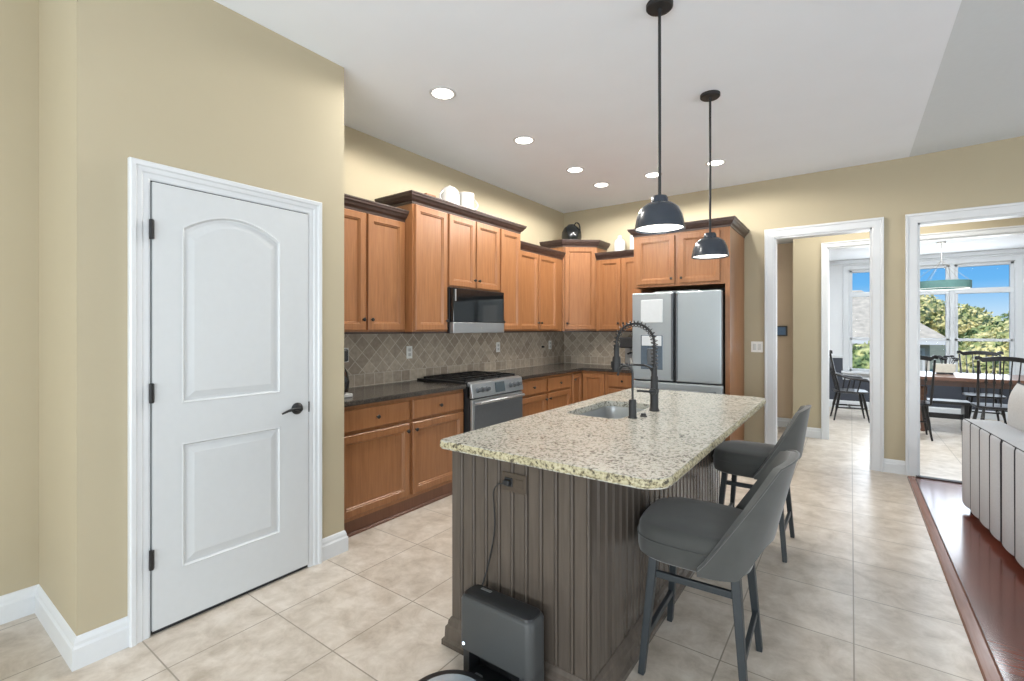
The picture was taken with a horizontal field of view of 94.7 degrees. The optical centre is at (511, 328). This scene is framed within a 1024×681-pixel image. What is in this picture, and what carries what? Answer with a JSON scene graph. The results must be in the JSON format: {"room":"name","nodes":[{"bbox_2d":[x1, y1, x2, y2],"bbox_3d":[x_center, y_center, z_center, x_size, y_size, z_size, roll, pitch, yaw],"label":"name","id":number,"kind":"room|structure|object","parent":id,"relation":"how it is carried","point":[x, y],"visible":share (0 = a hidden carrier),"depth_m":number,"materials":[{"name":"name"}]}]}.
{"room":"kitchen","nodes":[
{"label":"kitchen","id":0,"kind":"room"},
{"bbox_2d":[39,0,343,635],"bbox_3d":[-1.726,-0.125,2.679,0.730,3.050,1.268,0,0,36],"label":"wall","id":1,"kind":"structure","parent":0,"point":[204,87],"depth_m":2.17,"materials":[{"name":"paint"}]},
{"bbox_2d":[0,584,128,671],"bbox_3d":[-3.227,1.335,0.535,0.703,0.130,4.304,0,0,36],"label":"baseboard","id":2,"kind":"structure","parent":1,"relation":"attached to","point":[82,650],"depth_m":2.06,"materials":[{"name":"white wood"}]},
{"bbox_2d":[128,157,321,647],"bbox_3d":[-1.417,0.322,2.457,0.032,2.157,0.930,0,0,36],"label":"trim","id":3,"kind":"structure","parent":1,"relation":"attached to","point":[140,172],"depth_m":2.13,"materials":[{"name":"white wood"}]},
{"bbox_2d":[149,181,309,635],"bbox_3d":[-1.405,0.361,2.444,0.066,2.078,0.781,0,0,36],"label":"door","id":4,"kind":"structure","parent":1,"relation":"in","point":[229,403],"depth_m":2.40,"materials":[{"name":"white paint"}]},
{"bbox_2d":[322,530,347,561],"bbox_3d":[-1.129,1.335,2.938,0.098,0.130,0.187,0,0,36],"label":"baseboard","id":5,"kind":"structure","parent":1,"relation":"attached to","point":[333,545],"depth_m":2.91,"materials":[{"name":"white wood"}]},
{"bbox_2d":[0,0,563,595],"bbox_3d":[-2.029,-0.125,2.947,0.165,3.050,9.620,0,0,36],"label":"wall","id":6,"kind":"structure","parent":0,"point":[374,168],"depth_m":2.31,"materials":[{"name":"paint"}]},
{"bbox_2d":[344,193,408,333],"bbox_3d":[-1.241,-0.468,3.658,0.376,1.011,0.835,0,0,36],"label":"upper cabinet","id":7,"kind":"object","parent":6,"relation":"attached to","point":[374,232],"visible":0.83,"depth_m":3.64,"materials":[{"name":"brown wood"}]},
{"bbox_2d":[406,346,411,358],"bbox_3d":[-0.947,0.215,4.362,0.009,0.115,0.070,0,0,36],"label":"wall outlet","id":8,"kind":"object","parent":6,"relation":"attached to","point":[408,348],"visible":1,"depth_m":4.35,"materials":[{"name":"white plastic"}]},
{"bbox_2d":[397,203,448,333],"bbox_3d":[-0.843,-0.505,4.139,0.461,1.087,0.410,0,0,36],"label":"upper cabinet","id":9,"kind":"object","parent":6,"relation":"attached to","point":[425,228],"visible":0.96,"depth_m":3.98,"materials":[{"name":"brown wood"}]},
{"bbox_2d":[375,190,526,233],"bbox_3d":[-0.510,-1.074,4.599,0.466,0.088,1.657,0,0,36],"label":"crown molding","id":10,"kind":"structure","parent":9,"relation":"on","point":[411,196],"depth_m":4.16,"materials":[{"name":"brown wood"}]},
{"bbox_2d":[439,185,459,204],"bbox_3d":[-0.591,-1.233,4.431,0.199,0.228,0.184,0,0,-12],"label":"jug","id":11,"kind":"object","parent":10,"relation":"on","point":[449,193],"visible":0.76,"depth_m":4.36,"materials":[{"name":"white ceramic"}]},
{"bbox_2d":[459,192,478,209],"bbox_3d":[-0.438,-1.219,4.636,0.160,0.200,0.199,0,0,36],"label":"pitcher","id":12,"kind":"object","parent":10,"relation":"on","point":[467,199],"visible":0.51,"depth_m":4.55,"materials":[{"name":"white ceramic"}]},
{"bbox_2d":[344,332,563,387],"bbox_3d":[-0.448,0.251,5.074,0.012,0.458,4.080,0,0,36],"label":"backsplash","id":13,"kind":"structure","parent":6,"relation":"attached to","point":[374,359],"depth_m":4.70,"materials":[{"name":"tile"}]},
{"bbox_2d":[447,213,499,291],"bbox_3d":[-0.501,-0.712,4.615,0.461,0.674,0.763,0,0,36],"label":"upper cabinet","id":14,"kind":"object","parent":6,"relation":"attached to","point":[473,247],"visible":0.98,"depth_m":4.45,"materials":[{"name":"brown wood"}]},
{"bbox_2d":[447,287,503,332],"bbox_3d":[-0.489,-0.168,4.607,0.485,0.411,0.755,0,0,36],"label":"microwave","id":15,"kind":"object","parent":14,"relation":"attached to","point":[468,310],"visible":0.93,"depth_m":4.40,"materials":[{"name":"black glass"}]},
{"bbox_2d":[496,342,499,351],"bbox_3d":[-0.160,0.210,5.458,0.009,0.115,0.070,0,0,36],"label":"wall outlet","id":16,"kind":"object","parent":6,"relation":"attached to","point":[497,343],"visible":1,"depth_m":5.45,"materials":[{"name":"white plastic"}]},
{"bbox_2d":[499,229,519,332],"bbox_3d":[-0.170,-0.505,5.077,0.461,1.087,0.372,0,0,36],"label":"upper cabinet","id":17,"kind":"object","parent":6,"relation":"attached to","point":[509,241],"visible":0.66,"depth_m":4.97,"materials":[{"name":"brown wood"}]},
{"bbox_2d":[520,241,565,331],"bbox_3d":[0.219,-0.468,5.691,0.376,1.011,1.080,0,0,36],"label":"upper cabinet","id":18,"kind":"object","parent":6,"relation":"attached to","point":[540,266],"visible":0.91,"depth_m":5.59,"materials":[{"name":"brown wood"}]},
{"bbox_2d":[0,407,1023,680],"bbox_3d":[3.259,1.450,1.907,9.930,0.100,14.100,0,0,36],"label":"floor","id":19,"kind":"structure","parent":0,"point":[862,592],"depth_m":2.36,"materials":[{"name":"tile"}]},
{"bbox_2d":[344,389,462,537],"bbox_3d":[-1.012,0.958,3.747,0.638,0.885,1.265,0,0,36],"label":"base cabinet","id":20,"kind":"object","parent":19,"relation":"on","point":[396,465],"visible":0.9,"depth_m":3.49,"materials":[{"name":"brown wood"}]},
{"bbox_2d":[344,380,465,406],"bbox_3d":[-1.018,0.497,3.751,0.630,0.035,1.265,0,0,36],"label":"countertop","id":21,"kind":"structure","parent":20,"relation":"on","point":[362,395],"depth_m":3.69,"materials":[{"name":"grey stone"}]},
{"bbox_2d":[344,349,352,397],"bbox_3d":[-1.264,0.310,3.318,0.275,0.340,0.195,0,0,36],"label":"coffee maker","id":22,"kind":"object","parent":21,"relation":"on","point":[346,377],"visible":0.14,"depth_m":3.29,"materials":[{"name":"white plastic"}]},
{"bbox_2d":[417,371,524,432],"bbox_3d":[-0.367,0.906,4.544,0.733,0.927,0.794,0,0,36],"label":"range","id":23,"kind":"object","parent":19,"relation":"on","point":[489,398],"visible":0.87,"depth_m":4.31,"materials":[{"name":"silver metal"}]},
{"bbox_2d":[417,374,515,383],"bbox_3d":[-0.414,0.471,4.579,0.615,0.016,0.794,0,0,36],"label":"cooktop","id":24,"kind":"object","parent":23,"relation":"in","point":[445,378],"depth_m":4.39,"materials":[{"name":"black metal"}]},
{"bbox_2d":[461,584,543,680],"bbox_3d":[-0.113,1.224,1.728,0.344,0.352,0.355,0,0,36],"label":"dock","id":25,"kind":"object","parent":19,"relation":"on","point":[502,635],"visible":0.91,"depth_m":1.78,"materials":[{"name":"plastic"}]},
{"bbox_2d":[418,670,485,680],"bbox_3d":[-0.223,1.335,1.644,0.340,0.086,0.340,0,0,36],"label":"robot vacuum","id":26,"kind":"object","parent":25,"relation":"on","point":[445,675],"visible":1,"depth_m":1.76,"materials":[{"name":"black plastic"}]},
{"bbox_2d":[521,372,570,416],"bbox_3d":[0.154,0.958,5.371,0.638,0.885,1.155,0,0,36],"label":"base cabinet","id":27,"kind":"object","parent":19,"relation":"on","point":[545,393],"visible":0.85,"depth_m":5.17,"materials":[{"name":"brown wood"}]},
{"bbox_2d":[441,448,719,680],"bbox_3d":[0.603,0.959,2.732,0.750,0.882,2.099,0,0,36],"label":"base cabinet","id":28,"kind":"object","parent":19,"relation":"on","point":[568,549],"visible":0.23,"depth_m":1.88,"materials":[{"name":"grey wood"}]},
{"bbox_2d":[482,479,510,584],"bbox_3d":[-0.063,0.837,1.933,0.135,0.458,0.031,0,0,31],"label":"power cord","id":29,"kind":"object","parent":28,"relation":"hanging from","point":[506,482],"visible":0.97,"depth_m":1.95,"materials":[{"name":"black plastic"}]},
{"bbox_2d":[502,471,526,494],"bbox_3d":[0.008,0.620,1.901,0.120,0.076,0.010,0,0,36],"label":"island outlet","id":30,"kind":"object","parent":28,"relation":"attached to","point":[518,482],"visible":0.94,"depth_m":1.89,"materials":[{"name":"brown plastic"}]},
{"bbox_2d":[504,477,512,486],"bbox_3d":[-0.014,0.620,1.914,0.040,0.036,0.005,0,0,36],"label":"socket","id":31,"kind":"object","parent":30,"relation":"attached to","point":[508,478],"depth_m":1.91,"materials":[{"name":"black plastic"}]},
{"bbox_2d":[515,479,522,489],"bbox_3d":[0.028,0.620,1.884,0.040,0.036,0.005,0,0,36],"label":"socket","id":32,"kind":"object","parent":30,"relation":"attached to","point":[518,482],"depth_m":1.88,"materials":[{"name":"brown plastic"}]},
{"bbox_2d":[440,388,765,489],"bbox_3d":[0.732,0.498,2.673,0.992,0.036,2.263,0,0,36],"label":"countertop","id":33,"kind":"structure","parent":28,"relation":"on","point":[654,451],"depth_m":2.11,"materials":[{"name":"beige stone"}]},
{"bbox_2d":[578,406,644,418],"bbox_3d":[0.604,0.605,2.842,0.359,0.178,0.624,0,0,36],"label":"sink","id":34,"kind":"object","parent":33,"relation":"in","point":[611,412],"visible":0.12,"depth_m":3.11,"materials":[{"name":"silver metal"}]},
{"bbox_2d":[617,365,636,418],"bbox_3d":[0.624,0.337,2.568,0.115,0.286,0.048,0,0,36],"label":"tap","id":35,"kind":"object","parent":33,"relation":"on","point":[632,402],"visible":1,"depth_m":2.54,"materials":[{"name":"metal"}]},
{"bbox_2d":[611,320,659,411],"bbox_3d":[0.721,0.214,2.815,0.299,0.533,0.117,0,0,36],"label":"spring faucet","id":36,"kind":"object","parent":33,"relation":"on","point":[616,363],"visible":0.99,"depth_m":2.77,"materials":[{"name":"black metal"}]},
{"bbox_2d":[571,371,606,403],"bbox_3d":[0.861,0.958,6.108,0.927,0.885,0.867,0,0,36],"label":"base cabinet","id":37,"kind":"object","parent":19,"relation":"on","point":[585,385],"visible":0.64,"depth_m":5.80,"materials":[{"name":"brown wood"}]},
{"bbox_2d":[489,363,630,379],"bbox_3d":[0.689,0.497,5.519,1.340,0.035,2.032,0,0,36],"label":"countertop","id":38,"kind":"structure","parent":37,"relation":"on","point":[559,368],"depth_m":5.63,"materials":[{"name":"grey stone"}]},
{"bbox_2d":[619,337,631,367],"bbox_3d":[1.500,0.290,5.792,0.280,0.380,0.401,0,0,36],"label":"espresso machine","id":39,"kind":"object","parent":38,"relation":"on","point":[625,342],"visible":0.35,"depth_m":5.73,"materials":[{"name":"silver metal"}]},
{"bbox_2d":[607,372,634,393],"bbox_3d":[1.471,0.958,5.811,0.410,0.885,0.638,0,0,36],"label":"base cabinet","id":40,"kind":"object","parent":19,"relation":"on","point":[615,383],"visible":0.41,"depth_m":5.61,"materials":[{"name":"brown wood"}]},
{"bbox_2d":[632,290,724,441],"bbox_3d":[1.888,0.487,5.197,0.927,1.785,0.755,0,0,36],"label":"refrigerator","id":41,"kind":"object","parent":19,"relation":"on","point":[688,326],"visible":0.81,"depth_m":4.89,"materials":[{"name":"metal"}]},
{"bbox_2d":[627,216,749,440],"bbox_3d":[1.990,0.141,5.319,1.115,2.518,0.833,0,0,36],"label":"tall cabinet","id":42,"kind":"object","parent":19,"relation":"on","point":[662,262],"visible":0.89,"depth_m":5.00,"materials":[{"name":"brown wood"}]},
{"bbox_2d":[637,450,799,680],"bbox_3d":[0.846,0.941,1.961,0.597,0.922,0.534,0,0,34],"label":"bar stool","id":43,"kind":"object","parent":19,"relation":"on","point":[715,541],"visible":1,"depth_m":1.83,"materials":[{"name":"grey fabric"}]},
{"bbox_2d":[713,405,810,562],"bbox_3d":[1.636,0.941,3.102,0.560,0.922,0.534,0,0,36],"label":"bar stool","id":44,"kind":"object","parent":19,"relation":"on","point":[748,459],"visible":0.71,"depth_m":2.98,"materials":[{"name":"grey fabric"}]},
{"bbox_2d":[829,350,869,422],"bbox_3d":[5.192,0.862,7.322,0.531,1.080,0.548,0,0,28],"label":"armchair","id":45,"kind":"object","parent":19,"relation":"on","point":[834,374],"visible":0.91,"depth_m":7.23,"materials":[{"name":"black paint"}]},
{"bbox_2d":[920,355,937,440],"bbox_3d":[5.186,0.862,6.156,0.500,1.080,0.531,0,0,35],"label":"chair","id":46,"kind":"object","parent":19,"relation":"on","point":[925,415],"visible":0.36,"depth_m":5.92,"materials":[{"name":"black paint"}]},
{"bbox_2d":[926,398,971,430],"bbox_3d":[5.969,1.190,6.511,0.500,0.420,0.300,0,0,36],"label":"bench","id":47,"kind":"object","parent":19,"relation":"on","point":[965,404],"visible":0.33,"depth_m":6.44,"materials":[{"name":"black paint"}]},
{"bbox_2d":[907,476,1003,680],"bbox_3d":[1.018,1.391,0.623,0.066,0.018,9.400,0,0,36],"label":"trim","id":48,"kind":"structure","parent":19,"relation":"on","point":[990,671],"depth_m":2.43,"materials":[{"name":"brown wood"}]},
{"bbox_2d":[920,371,1023,430],"bbox_3d":[6.537,1.018,6.213,2.130,0.765,1.000,0,0,36],"label":"dining table","id":49,"kind":"object","parent":19,"relation":"on","point":[958,379],"visible":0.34,"depth_m":6.24,"materials":[{"name":"brown wood"}]},
{"bbox_2d":[935,355,959,374],"bbox_3d":[6.117,0.500,6.651,0.277,0.269,0.140,0,0,36],"label":"planter","id":50,"kind":"object","parent":49,"relation":"on","point":[941,368],"visible":0.97,"depth_m":6.62,"materials":[{"name":"white ceramic"}]},
{"bbox_2d":[957,350,1006,423],"bbox_3d":[6.809,0.862,6.824,0.500,1.080,0.531,0,0,36],"label":"chair","id":51,"kind":"object","parent":19,"relation":"on","point":[968,394],"visible":0.7,"depth_m":6.89,"materials":[{"name":"black paint"}]},
{"bbox_2d":[962,418,1023,567],"bbox_3d":[3.330,1.048,2.440,1.006,0.704,2.350,0,0,31],"label":"sofa","id":52,"kind":"object","parent":19,"relation":"on","point":[992,451],"visible":1,"depth_m":3.07,"materials":[{"name":"grey fabric"}]},
{"bbox_2d":[1008,382,1023,431],"bbox_3d":[3.673,0.671,3.269,0.243,0.531,0.809,0,0,31],"label":"sofa cushion","id":53,"kind":"object","parent":52,"relation":"on","point":[1016,398],"visible":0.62,"depth_m":3.39,"materials":[{"name":"fabric"}]},
{"bbox_2d":[970,356,1023,419],"bbox_3d":[5.962,0.862,5.796,0.500,1.080,0.531,0,0,34],"label":"chair","id":54,"kind":"object","parent":19,"relation":"on","point":[993,406],"visible":0.61,"depth_m":5.69,"materials":[{"name":"black paint"}]},
{"bbox_2d":[214,0,1023,212],"bbox_3d":[1.947,-1.794,0.079,9.930,0.289,9.600,0,0,36],"label":"ceiling","id":55,"kind":"structure","parent":0,"point":[804,86],"depth_m":3.16,"materials":[{"name":"paint"}]},
{"bbox_2d":[429,86,455,99],"bbox_3d":[-0.484,-1.647,3.303,0.190,0.006,0.190,0,0,36],"label":"recessed light","id":56,"kind":"object","parent":55,"relation":"in","point":[439,92],"visible":1,"depth_m":3.30,"materials":[{"name":"white plastic"}]},
{"bbox_2d":[513,136,534,144],"bbox_3d":[0.105,-1.647,4.123,0.190,0.006,0.190,0,0,36],"label":"recessed light","id":57,"kind":"object","parent":55,"relation":"in","point":[523,140],"visible":1,"depth_m":4.12,"materials":[{"name":"white"}]},
{"bbox_2d":[566,166,583,172],"bbox_3d":[0.653,-1.647,4.886,0.190,0.006,0.190,0,0,36],"label":"recessed light","id":58,"kind":"object","parent":55,"relation":"in","point":[575,169],"visible":1,"depth_m":4.87,"materials":[{"name":"white"}]},
{"bbox_2d":[593,182,609,186],"bbox_3d":[1.021,-1.647,5.398,0.190,0.006,0.190,0,0,36],"label":"recessed light","id":59,"kind":"object","parent":55,"relation":"in","point":[600,184],"visible":1,"depth_m":5.38,"materials":[{"name":"white"}]},
{"bbox_2d":[644,172,661,177],"bbox_3d":[1.508,-1.647,5.048,0.190,0.006,0.190,0,0,36],"label":"recessed light","id":60,"kind":"object","parent":55,"relation":"in","point":[650,174],"visible":0.82,"depth_m":5.04,"materials":[{"name":"white"}]},
{"bbox_2d":[634,0,684,233],"bbox_3d":[0.750,-1.078,2.398,0.248,1.144,0.248,0,0,36],"label":"pendant light","id":61,"kind":"object","parent":55,"relation":"hanging from","point":[661,215],"visible":1,"depth_m":2.37,"materials":[{"name":"black metal"}]},
{"bbox_2d":[636,224,683,231],"bbox_3d":[0.750,-0.517,2.398,0.234,0.002,0.234,0,0,36],"label":"diffuser","id":62,"kind":"object","parent":61,"relation":"attached to","point":[639,227],"depth_m":2.41,"materials":[{"name":"white glass"}]},
{"bbox_2d":[691,90,728,259],"bbox_3d":[1.394,-1.078,3.321,0.248,1.144,0.248,0,0,36],"label":"pendant light","id":63,"kind":"object","parent":55,"relation":"hanging from","point":[711,246],"visible":1,"depth_m":3.29,"materials":[{"name":"black metal"}]},
{"bbox_2d":[694,254,726,257],"bbox_3d":[1.394,-0.517,3.321,0.234,0.002,0.234,0,0,36],"label":"diffuser","id":64,"kind":"object","parent":63,"relation":"attached to","point":[695,255],"depth_m":3.33,"materials":[{"name":"white glass"}]},
{"bbox_2d":[705,159,725,165],"bbox_3d":[2.020,-1.647,4.681,0.190,0.006,0.190,0,0,36],"label":"recessed light","id":65,"kind":"object","parent":55,"relation":"in","point":[716,162],"visible":0.91,"depth_m":4.67,"materials":[{"name":"white"}]},
{"bbox_2d":[777,243,792,418],"bbox_3d":[3.654,-0.125,6.991,0.980,3.050,0.120,0,0,36],"label":"wall","id":66,"kind":"structure","parent":0,"point":[784,251],"depth_m":6.74,"materials":[{"name":"paint"}]},
{"bbox_2d":[777,326,786,335],"bbox_3d":[3.837,0.028,6.765,0.190,0.145,0.035,0,0,36],"label":"thermostat","id":67,"kind":"object","parent":66,"relation":"attached to","point":[781,330],"visible":0.56,"depth_m":6.74,"materials":[{"name":"plastic"}]},
{"bbox_2d":[564,136,1023,460],"bbox_3d":[4.764,-0.225,3.916,9.830,3.250,0.120,0,0,36],"label":"wall","id":68,"kind":"structure","parent":0,"point":[990,173],"depth_m":4.71,"materials":[{"name":"paint"}]},
{"bbox_2d":[539,239,609,331],"bbox_3d":[0.839,-0.552,6.263,0.716,1.181,0.646,0,0,36],"label":"upper cabinet","id":69,"kind":"object","parent":68,"relation":"attached to","point":[579,263],"visible":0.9,"depth_m":6.08,"materials":[{"name":"brown wood"}]},
{"bbox_2d":[561,222,581,239],"bbox_3d":[0.798,-1.282,6.322,0.271,0.275,0.270,0,0,36],"label":"jug","id":70,"kind":"object","parent":69,"relation":"on","point":[571,231],"visible":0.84,"depth_m":6.22,"materials":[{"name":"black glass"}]},
{"bbox_2d":[564,332,631,364],"bbox_3d":[1.283,0.251,6.335,1.328,0.458,0.012,0,0,36],"label":"backsplash","id":71,"kind":"structure","parent":68,"relation":"attached to","point":[579,347],"depth_m":6.47,"materials":[{"name":"tile"}]},
{"bbox_2d":[595,249,639,331],"bbox_3d":[1.443,-0.468,6.003,0.680,1.011,0.366,0,0,36],"label":"upper cabinet","id":72,"kind":"object","parent":68,"relation":"attached to","point":[615,269],"visible":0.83,"depth_m":5.94,"materials":[{"name":"brown wood"}]},
{"bbox_2d":[614,236,624,250],"bbox_3d":[1.376,-1.082,6.030,0.144,0.216,0.144,0,0,36],"label":"bottle","id":73,"kind":"object","parent":72,"relation":"on","point":[619,244],"visible":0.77,"depth_m":5.97,"materials":[{"name":"ceramic"}]},
{"bbox_2d":[630,235,633,248],"bbox_3d":[1.538,-1.080,5.938,0.110,0.212,0.110,0,0,36],"label":"canister","id":74,"kind":"object","parent":72,"relation":"on","point":[631,236],"visible":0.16,"depth_m":5.90,"materials":[{"name":"ceramic"}]},
{"bbox_2d":[751,341,762,351],"bbox_3d":[2.744,0.200,5.286,0.120,0.120,0.011,0,0,36],"label":"light switch","id":75,"kind":"object","parent":68,"relation":"attached to","point":[756,346],"visible":1,"depth_m":5.29,"materials":[{"name":"white plastic"}]},
{"bbox_2d":[764,217,883,471],"bbox_3d":[3.267,0.151,4.991,1.040,2.497,0.178,0,0,36],"label":"trim","id":76,"kind":"structure","parent":68,"relation":"attached to","point":[875,226],"depth_m":4.81,"materials":[{"name":"white wood"}]},
{"bbox_2d":[884,458,904,474],"bbox_3d":[3.715,1.335,4.585,0.162,0.130,0.018,0,0,36],"label":"baseboard","id":77,"kind":"structure","parent":68,"relation":"attached to","point":[890,465],"depth_m":4.58,"materials":[{"name":"white wood"}]},
{"bbox_2d":[916,475,961,483],"bbox_3d":[4.460,1.395,4.024,1.550,0.010,0.060,0,0,36],"label":"trim","id":78,"kind":"structure","parent":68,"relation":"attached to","point":[917,476],"depth_m":4.37,"materials":[{"name":"grey metal"}]},
{"bbox_2d":[905,202,1023,475],"bbox_3d":[4.498,0.151,4.107,1.668,2.497,0.178,0,0,36],"label":"trim","id":79,"kind":"structure","parent":68,"relation":"attached to","point":[913,222],"depth_m":4.49,"materials":[{"name":"white wood"}]},
{"bbox_2d":[777,235,1023,260],"bbox_3d":[6.037,-1.460,5.834,6.200,0.480,4.480,0,0,36],"label":"ceiling","id":80,"kind":"structure","parent":0,"point":[1015,241],"depth_m":7.07,"materials":[{"name":"white paint"}]},
{"bbox_2d":[920,241,971,290],"bbox_3d":[6.028,-0.890,6.628,0.620,0.660,0.620,0,0,36],"label":"ring chandelier","id":81,"kind":"object","parent":80,"relation":"hanging from","point":[954,284],"visible":0.83,"depth_m":6.44,"materials":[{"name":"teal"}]},
{"bbox_2d":[793,217,1023,427],"bbox_3d":[6.012,-0.125,4.959,5.220,3.050,0.670,0,0,36],"label":"wall","id":82,"kind":"structure","parent":0,"point":[806,251],"depth_m":6.10,"materials":[{"name":"paint"}]},
{"bbox_2d":[777,417,820,438],"bbox_3d":[3.580,1.335,6.621,1.291,0.130,0.568,0,0,36],"label":"baseboard","id":83,"kind":"structure","parent":82,"relation":"attached to","point":[811,432],"depth_m":6.10,"materials":[{"name":"white wood"}]},
{"bbox_2d":[821,225,1023,439],"bbox_3d":[5.598,0.153,4.918,3.973,2.494,0.178,0,0,36],"label":"trim","id":84,"kind":"structure","parent":82,"relation":"attached to","point":[1009,230],"depth_m":5.98,"materials":[{"name":"white wood"}]},
{"bbox_2d":[829,261,1014,376],"bbox_3d":[7.262,0.025,7.540,6.200,2.750,0.120,0,0,36],"label":"wall","id":85,"kind":"structure","parent":0,"point":[835,271],"depth_m":8.48,"materials":[{"name":"white paint"}]},
{"bbox_2d":[832,355,869,380],"bbox_3d":[7.217,0.685,7.477,6.200,0.430,0.035,0,0,36],"label":"trim","id":86,"kind":"structure","parent":85,"relation":"attached to","point":[833,356],"depth_m":8.42,"materials":[{"name":"white wood"}]},
{"bbox_2d":[849,269,869,371],"bbox_3d":[6.271,-0.147,8.239,0.637,1.797,0.080,0,0,36],"label":"window","id":87,"kind":"structure","parent":85,"relation":"in","point":[859,280],"depth_m":8.34,"materials":[{"name":"clear glass"}]},
{"bbox_2d":[829,399,1007,420],"bbox_3d":[7.215,1.335,7.475,6.200,0.130,0.040,0,0,36],"label":"baseboard","id":88,"kind":"structure","parent":85,"relation":"attached to","point":[931,409],"depth_m":7.62,"materials":[{"name":"white wood"}]},
{"bbox_2d":[829,358,1011,411],"bbox_3d":[7.221,0.895,7.483,6.200,0.750,0.020,0,0,36],"label":"trim","id":89,"kind":"structure","parent":85,"relation":"attached to","point":[940,392],"depth_m":7.70,"materials":[{"name":"black wood"}]},
{"bbox_2d":[829,248,1023,264],"bbox_3d":[7.212,-1.185,7.471,6.200,0.070,0.050,0,0,36],"label":"trim","id":90,"kind":"structure","parent":85,"relation":"attached to","point":[1016,250],"depth_m":7.53,"materials":[{"name":"white wood"}]},
{"bbox_2d":[841,253,1023,374],"bbox_3d":[6.808,-0.182,7.748,2.300,1.935,0.110,0,0,36],"label":"trim","id":91,"kind":"structure","parent":85,"relation":"attached to","point":[1018,258],"depth_m":7.56,"materials":[{"name":"white wood"}]},
{"bbox_2d":[920,265,949,371],"bbox_3d":[6.834,-0.147,7.835,0.642,1.797,0.080,0,0,36],"label":"window","id":92,"kind":"structure","parent":85,"relation":"in","point":[934,305],"depth_m":7.76,"materials":[{"name":"clear glass"}]},
{"bbox_2d":[955,261,1013,374],"bbox_3d":[7.408,-0.147,7.422,0.687,1.797,0.080,0,0,36],"label":"window","id":93,"kind":"structure","parent":85,"relation":"in","point":[984,312],"depth_m":7.41,"materials":[{"name":"clear glass"}]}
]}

